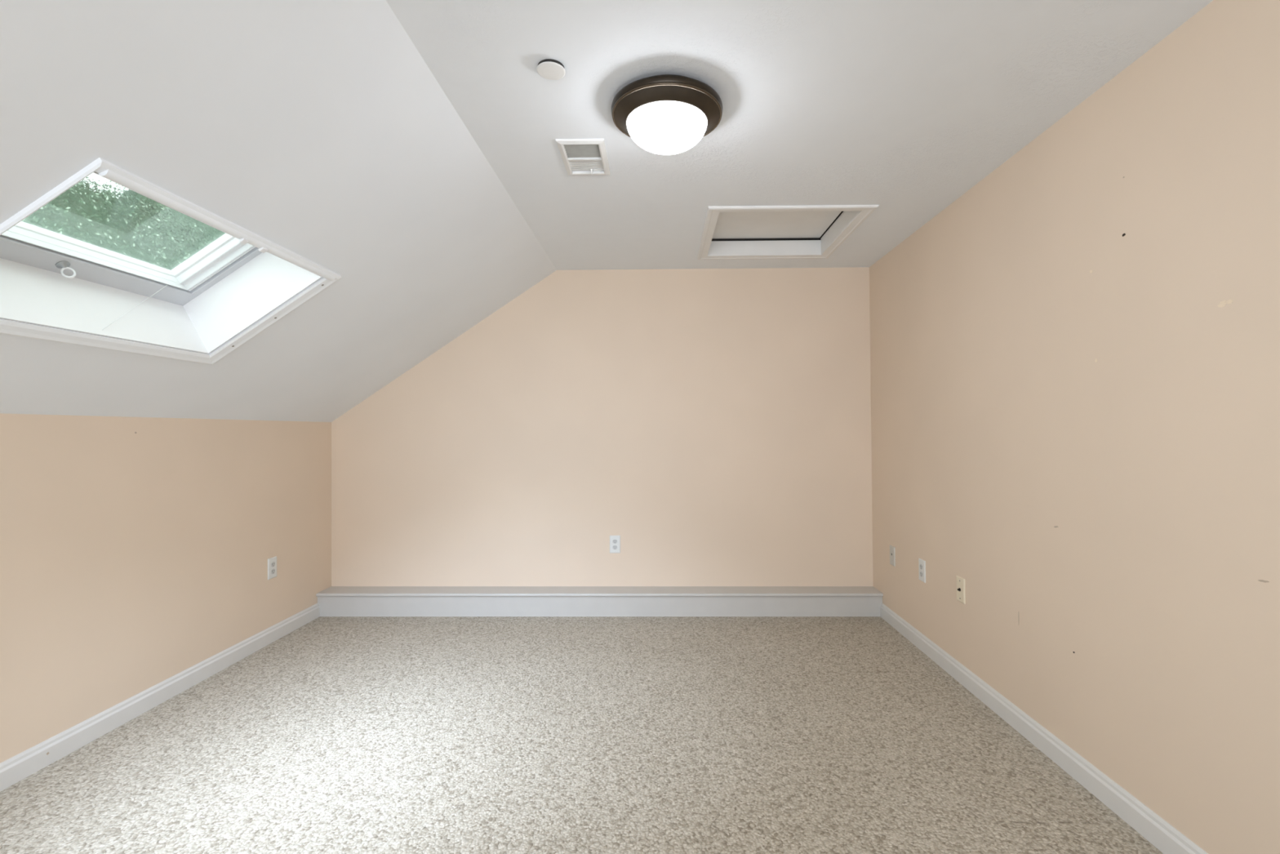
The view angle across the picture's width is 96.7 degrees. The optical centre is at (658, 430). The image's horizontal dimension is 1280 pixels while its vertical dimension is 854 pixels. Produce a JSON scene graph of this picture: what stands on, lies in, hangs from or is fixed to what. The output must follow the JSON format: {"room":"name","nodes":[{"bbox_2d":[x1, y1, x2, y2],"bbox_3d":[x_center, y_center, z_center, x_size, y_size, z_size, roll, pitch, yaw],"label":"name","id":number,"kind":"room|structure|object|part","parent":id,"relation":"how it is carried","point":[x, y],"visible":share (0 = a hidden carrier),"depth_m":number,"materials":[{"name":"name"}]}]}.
{"room":"empty attic room","nodes":[
{"label":"empty attic room","id":0,"kind":"room"},
{"bbox_2d":[0,413,331,763],"bbox_3d":[-2.206,0.558,0.875,0.101,1.231,5.750,0,0,0],"label":"wall","id":1,"kind":"structure","parent":0,"point":[135,552],"depth_m":2.35,"materials":[{"name":"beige paint"}]},
{"bbox_2d":[0,603,319,791],"bbox_3d":[-2.149,1.131,0.798,0.015,0.086,5.596,0,0,0],"label":"baseboard","id":2,"kind":"structure","parent":1,"relation":"attached to","point":[27,762],"depth_m":2.32,"materials":[{"name":"white paint"}]},
{"bbox_2d":[267,555,276,579],"bbox_3d":[-2.152,0.764,3.173,0.008,0.115,0.070,0,0,0],"label":"power outlet","id":3,"kind":"object","parent":1,"relation":"attached to","point":[272,562],"visible":1,"depth_m":3.17,"materials":[{"name":"white plastic"}]},
{"bbox_2d":[0,0,556,422],"bbox_3d":[-1.472,-0.591,0.875,1.701,1.202,5.750,0,0,0],"label":"ceiling","id":4,"kind":"structure","parent":0,"point":[320,130],"depth_m":1.72,"materials":[{"name":"white paint"}]},
{"bbox_2d":[0,157,342,364],"bbox_3d":[-1.621,-0.573,1.825,0.653,0.607,1.006,0,0,0],"label":"frame","id":5,"kind":"structure","parent":4,"relation":"attached to","point":[242,282],"depth_m":1.96,"materials":[{"name":"white paint"}]},
{"bbox_3d":[-1.680,-0.691,1.798,0.409,0.081,0.844,-34,0,0],"label":"sash","id":6,"kind":"part","parent":5,"relation":"part of","materials":[{"name":"white paint"}]},
{"bbox_3d":[-1.696,-0.676,1.798,0.535,0.088,0.927,-34,0,0],"label":"frame","id":7,"kind":"part","parent":5,"relation":"part of","materials":[{"name":"white paint"}]},
{"bbox_3d":[-1.808,-0.433,1.972,0.002,0.216,0.277,0,0,-6],"label":"pull cord","id":8,"kind":"part","parent":5,"relation":"part of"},
{"bbox_2d":[0,616,1163,853],"bbox_3d":[-0.370,1.214,0.875,3.772,0.080,5.950,0,0,0],"label":"floor","id":9,"kind":"structure","parent":0,"point":[338,735],"depth_m":2.05,"materials":[{"name":"beige carpet"}]},
{"bbox_2d":[331,266,873,586],"bbox_3d":[-0.370,0.048,3.800,3.572,2.252,0.100,0,0,0],"label":"wall","id":10,"kind":"structure","parent":0,"point":[716,423],"depth_m":3.75,"materials":[{"name":"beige paint"}]},
{"bbox_2d":[315,586,883,616],"bbox_3d":[-0.370,1.099,3.666,3.571,0.149,0.168,0,0,0],"label":"baseboard heater","id":11,"kind":"object","parent":10,"relation":"attached to","point":[333,601],"visible":0.97,"depth_m":3.60,"materials":[{"name":"white paint"}]},
{"bbox_2d":[609,535,620,552],"bbox_3d":[-0.287,0.747,3.746,0.070,0.115,0.008,0,0,0],"label":"power outlet","id":12,"kind":"object","parent":10,"relation":"attached to","point":[615,540],"visible":1,"depth_m":3.74,"materials":[{"name":"white plastic"}]},
{"bbox_2d":[386,0,1213,270],"bbox_3d":[0.408,-1.124,0.875,2.160,0.110,5.750,-1,0,0],"label":"ceiling","id":13,"kind":"structure","parent":0,"point":[901,107],"depth_m":1.80,"materials":[{"name":"white paint"}]},
{"bbox_2d":[537,58,565,79],"bbox_3d":[-0.314,-1.057,1.664,0.082,0.017,0.082,0,0,0],"label":"smoke detector","id":14,"kind":"object","parent":13,"relation":"attached to","point":[548,68],"visible":1,"depth_m":1.65,"materials":[{"name":"white plastic"}]},
{"bbox_2d":[555,138,610,175],"bbox_3d":[-0.287,-1.097,2.212,0.178,0.110,0.281,-1,0,0],"label":"ceiling vent","id":15,"kind":"object","parent":13,"relation":"in","point":[577,154],"visible":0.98,"depth_m":2.20,"materials":[{"name":"white metal"}]},
{"bbox_2d":[611,74,722,155],"bbox_3d":[0.027,-0.994,1.850,0.361,0.146,0.361,0,0,0],"label":"ceiling light","id":16,"kind":"object","parent":13,"relation":"attached to","point":[666,114],"visible":1,"depth_m":1.76,"materials":[{"name":"dark oiled bronze"},{"name":"white frosted glass"}]},
{"bbox_2d":[697,204,879,259],"bbox_3d":[0.641,-1.128,3.110,0.812,0.138,0.810,-1,0,0],"label":"attic hatch","id":17,"kind":"object","parent":13,"relation":"attached to","point":[816,231],"visible":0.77,"depth_m":3.26,"materials":[{"name":"white paint"}]},
{"bbox_3d":[0.633,-1.174,3.105,0.688,0.014,0.692,-1,0,0],"label":"lid panel","id":18,"kind":"part","parent":17,"relation":"part of","materials":[{"name":"white paint"}]},
{"bbox_2d":[869,0,1279,853],"bbox_3d":[1.462,0.048,0.875,0.147,2.252,5.750,0,0,0],"label":"wall","id":19,"kind":"structure","parent":0,"point":[1075,360],"depth_m":1.72,"materials":[{"name":"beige paint"}]},
{"bbox_2d":[889,545,895,566],"bbox_3d":[1.408,0.752,3.427,0.007,0.115,0.070,-1,0,0],"label":"phone jack","id":20,"kind":"object","parent":19,"relation":"attached to","point":[892,549],"visible":1,"depth_m":3.41,"materials":[{"name":"grey plastic"}]},
{"bbox_2d":[918,558,925,582],"bbox_3d":[1.407,0.746,3.041,0.008,0.115,0.070,-1,0,0],"label":"power outlet","id":21,"kind":"object","parent":19,"relation":"attached to","point":[922,563],"visible":1,"depth_m":3.03,"materials":[{"name":"white plastic"}]},
{"bbox_2d":[955,575,965,604],"bbox_3d":[1.402,0.740,2.652,0.017,0.115,0.070,-1,0,0],"label":"cable jack","id":22,"kind":"object","parent":19,"relation":"attached to","point":[961,595],"visible":1,"depth_m":2.64,"materials":[{"name":"beige plastic"}]},
{"bbox_2d":[880,603,1208,853],"bbox_3d":[1.409,1.131,0.798,0.015,0.086,5.596,0,0,0],"label":"baseboard","id":23,"kind":"structure","parent":19,"relation":"attached to","point":[1162,835],"depth_m":1.97,"materials":[{"name":"white paint"}]},
{"label":"outside","id":24,"kind":"structure","parent":0,"visible":0},
{"bbox_2d":[22,177,216,270],"bbox_3d":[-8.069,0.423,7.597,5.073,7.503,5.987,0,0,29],"label":"glass","id":25,"kind":"object","parent":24,"point":[101,220],"visible":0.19,"depth_m":6.59,"materials":[{"name":"glass"}]},
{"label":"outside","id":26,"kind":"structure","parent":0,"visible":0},
{"bbox_2d":[94,180,225,246],"bbox_3d":[-10.989,-1.353,15.566,6.192,11.054,7.174,0,0,0],"label":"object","id":27,"kind":"object","parent":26,"point":[217,233],"visible":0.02,"depth_m":12.66,"materials":[{"name":"green plant"}]}
]}

